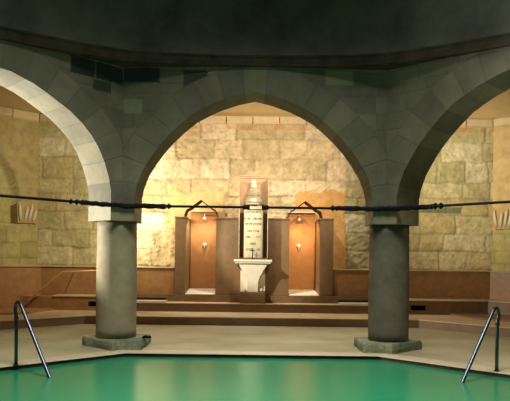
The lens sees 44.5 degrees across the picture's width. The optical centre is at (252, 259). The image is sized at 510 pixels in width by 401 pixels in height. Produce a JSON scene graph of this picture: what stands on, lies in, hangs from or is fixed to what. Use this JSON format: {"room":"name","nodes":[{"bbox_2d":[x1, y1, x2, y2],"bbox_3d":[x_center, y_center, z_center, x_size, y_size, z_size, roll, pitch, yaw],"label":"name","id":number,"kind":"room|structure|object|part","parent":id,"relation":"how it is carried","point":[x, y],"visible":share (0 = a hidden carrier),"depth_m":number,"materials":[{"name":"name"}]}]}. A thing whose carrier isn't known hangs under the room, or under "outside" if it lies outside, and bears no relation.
{"room":"turkish bath","nodes":[
{"label":"turkish bath","id":0,"kind":"room"},
{"bbox_2d":[0,115,39,264],"bbox_3d":[-8.289,-1.364,8.513,2.629,4.500,14.173,1,0,15],"label":"wall","id":1,"kind":"structure","parent":0,"point":[19,138],"depth_m":14.72,"materials":[{"name":"beige stone"}]},
{"bbox_2d":[16,201,37,222],"bbox_3d":[-5.320,-1.127,14.716,0.500,0.500,0.140,1,0,-45],"label":"carving","id":2,"kind":"object","parent":1,"relation":"attached to","point":[26,211],"visible":1,"depth_m":14.69,"materials":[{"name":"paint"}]},
{"bbox_2d":[0,40,122,205],"bbox_3d":[-3.393,-1.828,7.745,0.600,2.050,4.250,1,0,45],"label":"wall","id":3,"kind":"structure","parent":0,"point":[83,97],"depth_m":8.50,"materials":[{"name":"grey stone"}]},
{"bbox_2d":[174,216,190,293],"bbox_3d":[-1.619,-0.103,14.373,0.264,1.724,1.115,1,0,0],"label":"wall","id":4,"kind":"structure","parent":0,"point":[182,224],"depth_m":13.83,"materials":[{"name":"brown paint"}]},
{"bbox_2d":[185,288,214,294],"bbox_3d":[-1.174,0.720,14.295,0.650,0.089,1.050,1,0,0],"label":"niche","id":5,"kind":"object","parent":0,"point":[195,291],"visible":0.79,"depth_m":14.21,"materials":[{"name":"white stone"}]},
{"bbox_2d":[190,212,217,288],"bbox_3d":[-1.163,-0.191,14.870,0.650,1.908,0.080,1,0,0],"label":"wall","id":6,"kind":"structure","parent":0,"point":[202,261],"depth_m":14.83,"materials":[{"name":"orange paint"}]},
{"bbox_2d":[191,210,218,211],"bbox_3d":[-1.151,-1.160,14.840,0.650,0.029,0.180,1,0,0],"label":"trim","id":7,"kind":"structure","parent":6,"relation":"on","point":[192,210],"depth_m":14.75,"materials":[{"name":"white stone"}]},
{"bbox_2d":[215,217,289,295],"bbox_3d":[-0.014,-0.078,14.373,1.654,1.714,1.115,1,0,0],"label":"wall","id":8,"kind":"structure","parent":0,"point":[227,272],"depth_m":13.83,"materials":[{"name":"brown paint"}]},
{"bbox_2d":[184,200,217,216],"bbox_3d":[-1.156,-1.152,14.030,0.748,0.375,0.440,1,0,0],"label":"hood","id":9,"kind":"object","parent":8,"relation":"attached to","point":[200,201],"visible":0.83,"depth_m":13.92,"materials":[{"name":"brown metal"}]},
{"bbox_2d":[287,201,322,217],"bbox_3d":[1.164,-1.123,14.030,0.768,0.375,0.440,1,0,0],"label":"hood","id":10,"kind":"object","parent":8,"relation":"on","point":[305,202],"visible":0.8,"depth_m":13.92,"materials":[{"name":"brown metal"}]},
{"bbox_2d":[137,303,367,313],"bbox_3d":[-0.013,1.041,14.178,5.900,0.168,1.625,1,0,0],"label":"floor","id":11,"kind":"structure","parent":0,"point":[140,306],"depth_m":13.37,"materials":[{"name":"brown stone"}]},
{"bbox_2d":[137,301,367,305],"bbox_3d":[-0.012,0.947,14.170,5.900,0.020,1.640,1,0,0],"label":"step","id":12,"kind":"structure","parent":11,"relation":"on","point":[167,302],"depth_m":13.36,"materials":[{"name":"stone"}]},
{"bbox_2d":[137,300,166,301],"bbox_3d":[-2.271,0.894,13.562,0.760,0.028,0.365,1,0,0],"label":"ledge slab","id":13,"kind":"object","parent":12,"relation":"on","point":[137,300],"visible":0.56,"depth_m":13.49,"materials":[{"name":"white stone"}]},
{"bbox_2d":[137,294,367,302],"bbox_3d":[-0.011,0.858,14.370,5.890,0.156,1.240,1,0,0],"label":"step","id":14,"kind":"structure","parent":12,"relation":"on","point":[169,297],"depth_m":13.75,"materials":[{"name":"brown stone"}]},
{"bbox_2d":[234,259,271,303],"bbox_3d":[-0.006,0.464,13.580,0.820,0.944,0.480,1,0,0],"label":"fountain","id":15,"kind":"object","parent":12,"relation":"on","point":[252,272],"visible":1,"depth_m":13.40,"materials":[{"name":"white stone"}]},
{"bbox_3d":[-0.005,0.384,13.670,0.756,0.614,0.300,1,0,0],"label":"panel","id":16,"kind":"part","parent":15,"relation":"part of","materials":[{"name":"white stone"}]},
{"bbox_2d":[234,259,271,263],"bbox_3d":[0.000,0.033,13.580,0.820,0.082,0.480,1,0,0],"label":"basin","id":17,"kind":"object","parent":15,"relation":"in","point":[238,261],"depth_m":13.34,"materials":[{"name":"white stone"}]},
{"bbox_2d":[239,175,268,259],"bbox_3d":[0.011,-0.916,13.594,0.626,1.815,0.353,1,0,0],"label":"display case","id":18,"kind":"object","parent":15,"relation":"on","point":[244,182],"visible":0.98,"depth_m":13.74,"materials":[{"name":"brown glass"}]},
{"bbox_3d":[-0.264,-0.543,13.740,0.075,0.979,0.040,1,0,0],"label":"post","id":19,"kind":"part","parent":18,"relation":"part of","materials":[{"name":"brown wood"}]},
{"bbox_3d":[0.000,-0.029,13.595,0.620,0.040,0.350,1,0,0],"label":"frame","id":20,"kind":"part","parent":18,"relation":"part of","materials":[{"name":"white stone"}]},
{"bbox_2d":[244,180,262,257],"bbox_3d":[0.011,-0.900,13.600,0.410,1.700,0.380,1,0,0],"label":"monument","id":21,"kind":"object","parent":18,"relation":"in","point":[253,219],"visible":0.94,"depth_m":13.51,"materials":[{"name":"white stone"}]},
{"bbox_3d":[0.277,-0.536,13.740,0.075,0.979,0.040,1,0,0],"label":"post","id":22,"kind":"part","parent":18,"relation":"part of","materials":[{"name":"brown wood"}]},
{"bbox_2d":[338,302,367,304],"bbox_3d":[2.248,0.950,13.562,0.760,0.028,0.365,1,0,0],"label":"ledge slab","id":23,"kind":"object","parent":12,"relation":"on","point":[340,303],"visible":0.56,"depth_m":13.39,"materials":[{"name":"white stone"}]},
{"bbox_2d":[122,67,386,208],"bbox_3d":[0.022,-1.785,9.160,4.250,2.050,0.600,1,0,0],"label":"arch","id":24,"kind":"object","parent":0,"point":[161,104],"depth_m":8.86,"materials":[{"name":"grey stone"}]},
{"bbox_2d":[0,26,509,69],"bbox_3d":[0.034,-2.755,4.330,10.780,0.280,10.780,1,0,0],"label":"trim","id":25,"kind":"structure","parent":24,"relation":"attached to","point":[110,55],"depth_m":8.59,"materials":[{"name":"grey stone"}]},
{"bbox_2d":[0,0,509,54],"bbox_3d":[0.062,-4.973,4.330,9.062,4.416,9.062,1,0,0],"label":"ceiling","id":26,"kind":"structure","parent":0,"point":[228,27],"depth_m":8.62,"materials":[{"name":"paint"}]},
{"bbox_2d":[0,324,509,369],"bbox_3d":[-0.018,1.440,4.330,27.000,0.300,27.000,1,0,0],"label":"floor","id":27,"kind":"structure","parent":0,"point":[451,346],"depth_m":9.93,"materials":[{"name":"stone"}]},
{"bbox_2d":[82,206,150,350],"bbox_3d":[-2.034,0.240,9.111,0.970,2.048,0.926,1,0,0],"label":"stone column","id":28,"kind":"structure","parent":27,"relation":"on","point":[116,266],"depth_m":8.90,"materials":[{"name":"stone"}]},
{"bbox_2d":[0,194,122,207],"bbox_3d":[-3.154,-0.784,7.509,3.681,0.084,0.073,1,0,-45],"label":"rod","id":29,"kind":"object","parent":28,"relation":"attached to","point":[69,201],"visible":1,"depth_m":8.27,"materials":[{"name":"black metal"}]},
{"bbox_2d":[122,203,384,211],"bbox_3d":[0.009,-0.744,8.815,3.728,0.086,0.084,1,0,0],"label":"rod","id":30,"kind":"object","parent":28,"relation":"attached to","point":[136,205],"visible":1,"depth_m":8.80,"materials":[{"name":"black metal"}]},
{"bbox_2d":[354,210,421,353],"bbox_3d":[2.030,0.290,9.110,0.973,2.048,0.910,1,0,0],"label":"stone column","id":31,"kind":"structure","parent":27,"relation":"on","point":[388,292],"depth_m":8.90,"materials":[{"name":"stone"}]},
{"bbox_2d":[384,200,509,210],"bbox_3d":[3.174,-0.705,7.509,0.081,0.085,3.679,1,0,-45],"label":"rod","id":32,"kind":"object","parent":31,"relation":"attached to","point":[440,205],"visible":1,"depth_m":8.28,"materials":[{"name":"black metal"}]},
{"bbox_2d":[0,310,509,336],"bbox_3d":[-0.014,1.136,4.330,26.900,0.020,26.900,1,0,0],"label":"step","id":33,"kind":"structure","parent":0,"point":[51,314],"depth_m":12.44,"materials":[{"name":"stone"}]},
{"bbox_2d":[0,295,95,314],"bbox_3d":[-5.834,0.907,12.182,6.597,0.290,1.830,1,0,-40],"label":"wall","id":34,"kind":"structure","parent":33,"relation":"on","point":[40,303],"depth_m":13.36,"materials":[{"name":"red stone"}]},
{"bbox_2d":[52,294,95,296],"bbox_3d":[-3.638,0.778,13.620,1.345,0.022,0.580,1,0,0],"label":"trim","id":35,"kind":"structure","parent":34,"relation":"on","point":[57,295],"depth_m":13.40,"materials":[{"name":"stone"}]},
{"bbox_2d":[89,301,95,305],"bbox_3d":[-3.372,0.943,13.410,0.316,0.108,0.040,1,0,0],"label":"air vent","id":36,"kind":"object","parent":34,"relation":"in","point":[91,303],"visible":0.36,"depth_m":13.39,"materials":[{"name":"black metal"}]},
{"bbox_2d":[409,301,509,321],"bbox_3d":[5.844,1.053,12.182,6.651,0.290,1.875,1,0,40],"label":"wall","id":37,"kind":"structure","parent":33,"relation":"on","point":[473,310],"depth_m":13.36,"materials":[{"name":"brown stone"}]},
{"bbox_2d":[411,305,424,309],"bbox_3d":[3.547,1.029,13.410,0.316,0.108,0.040,1,0,0],"label":"air vent","id":38,"kind":"object","parent":37,"relation":"in","point":[413,307],"visible":1,"depth_m":13.39,"materials":[{"name":"black metal"}]},
{"bbox_2d":[409,298,509,302],"bbox_3d":[6.040,0.899,12.463,6.790,0.022,1.740,1,0,31],"label":"trim","id":39,"kind":"structure","parent":37,"relation":"on","point":[410,299],"depth_m":13.41,"materials":[{"name":"stone"}]},
{"bbox_2d":[0,85,509,118],"bbox_3d":[0.300,-4.041,8.155,18.260,1.249,13.650,1,0,0],"label":"ceiling","id":40,"kind":"structure","parent":0,"point":[498,107],"depth_m":14.90,"materials":[{"name":"paint"}]},
{"bbox_2d":[0,354,509,378],"bbox_3d":[-0.025,2.019,4.330,8.920,1.441,8.920,1,0,0],"label":"wall","id":41,"kind":"structure","parent":0,"point":[117,355],"depth_m":8.47,"materials":[{"name":"beige stone"}]},
{"bbox_2d":[13,300,51,377],"bbox_3d":[-2.482,1.014,7.145,0.936,1.070,0.067,1,0,38],"label":"pool handrail","id":42,"kind":"object","parent":41,"relation":"attached to","point":[17,302],"visible":0.94,"depth_m":7.31,"materials":[{"name":"grey metal"}]},
{"bbox_2d":[0,357,509,400],"bbox_3d":[-0.025,1.961,4.330,8.358,1.238,8.358,1,0,0],"label":"pool water","id":43,"kind":"object","parent":41,"relation":"in","point":[120,378],"visible":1,"depth_m":6.87,"materials":[{"name":"green liquid"}]},
{"bbox_2d":[0,350,509,374],"bbox_3d":[-0.016,1.292,4.330,8.956,0.012,8.956,1,0,0],"label":"trim","id":44,"kind":"structure","parent":41,"relation":"on","point":[199,352],"depth_m":8.49,"materials":[{"name":"stone"}]},
{"bbox_2d":[460,306,500,382],"bbox_3d":[2.560,1.077,7.145,0.946,1.070,0.067,1,0,-37],"label":"pool handrail","id":45,"kind":"object","parent":41,"relation":"attached to","point":[497,324],"visible":0.96,"depth_m":7.31,"materials":[{"name":"grey metal"}]},
{"bbox_2d":[38,117,493,282],"bbox_3d":[0.301,-1.306,15.107,10.930,4.600,0.385,1,0,0],"label":"wall","id":46,"kind":"structure","parent":0,"point":[207,162],"depth_m":15.00,"materials":[{"name":"beige stone"}]},
{"bbox_2d":[0,266,509,301],"bbox_3d":[0.242,0.601,11.165,18.300,0.785,7.670,1,0,0],"label":"wall","id":47,"kind":"structure","parent":46,"relation":"attached to","point":[14,280],"depth_m":13.90,"materials":[{"name":"red stone"}]},
{"bbox_2d":[27,270,95,300],"bbox_3d":[-3.813,0.540,13.581,2.014,0.725,0.620,1,0,0],"label":"wall handrail","id":48,"kind":"object","parent":47,"relation":"attached to","point":[60,273],"visible":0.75,"depth_m":13.28,"materials":[{"name":"brown wood"}]},
{"bbox_2d":[0,265,509,272],"bbox_3d":[0.247,0.198,11.165,18.300,0.019,7.670,1,0,0],"label":"trim","id":49,"kind":"structure","parent":47,"relation":"on","point":[0,265],"depth_m":13.87,"materials":[{"name":"wood"}]},
{"bbox_2d":[0,106,509,127],"bbox_3d":[0.292,-3.342,8.165,18.300,0.190,13.670,1,0,0],"label":"trim","id":50,"kind":"structure","parent":46,"relation":"attached to","point":[8,112],"depth_m":14.89,"materials":[{"name":"stone"}]},
{"bbox_2d":[287,213,314,289],"bbox_3d":[1.142,-0.162,14.870,0.660,1.908,0.080,1,0,0],"label":"wall","id":51,"kind":"structure","parent":0,"point":[302,232],"depth_m":14.83,"materials":[{"name":"orange paint"}]},
{"bbox_2d":[287,211,315,212],"bbox_3d":[1.154,-1.131,14.840,0.660,0.029,0.180,1,0,0],"label":"trim","id":52,"kind":"structure","parent":51,"relation":"on","point":[288,211],"depth_m":14.75,"materials":[{"name":"white stone"}]},
{"bbox_2d":[289,289,318,295],"bbox_3d":[1.131,0.749,14.295,0.660,0.089,1.050,1,0,0],"label":"floor","id":53,"kind":"structure","parent":0,"point":[291,292],"depth_m":14.11,"materials":[{"name":"white stone"}]},
{"bbox_2d":[314,218,333,295],"bbox_3d":[1.631,-0.063,14.373,0.324,1.724,1.115,1,0,0],"label":"wall","id":54,"kind":"structure","parent":0,"point":[324,227],"depth_m":13.83,"materials":[{"name":"brown paint"}]},
{"bbox_2d":[386,46,509,205],"bbox_3d":[3.437,-1.742,7.745,4.250,2.050,0.600,1,0,45],"label":"arch","id":55,"kind":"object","parent":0,"point":[427,102],"depth_m":8.51,"materials":[{"name":"grey stone"}]},
{"bbox_2d":[492,126,509,270],"bbox_3d":[8.842,-1.150,8.502,2.600,4.500,14.154,1,0,-15],"label":"wall","id":56,"kind":"structure","parent":0,"point":[501,135],"depth_m":14.85,"materials":[{"name":"beige stone"}]},
{"bbox_2d":[493,207,509,228],"bbox_3d":[5.917,-0.986,14.716,0.500,0.500,0.140,1,0,45],"label":"carving","id":57,"kind":"object","parent":56,"relation":"attached to","point":[501,216],"visible":1,"depth_m":14.74,"materials":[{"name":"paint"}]}
]}

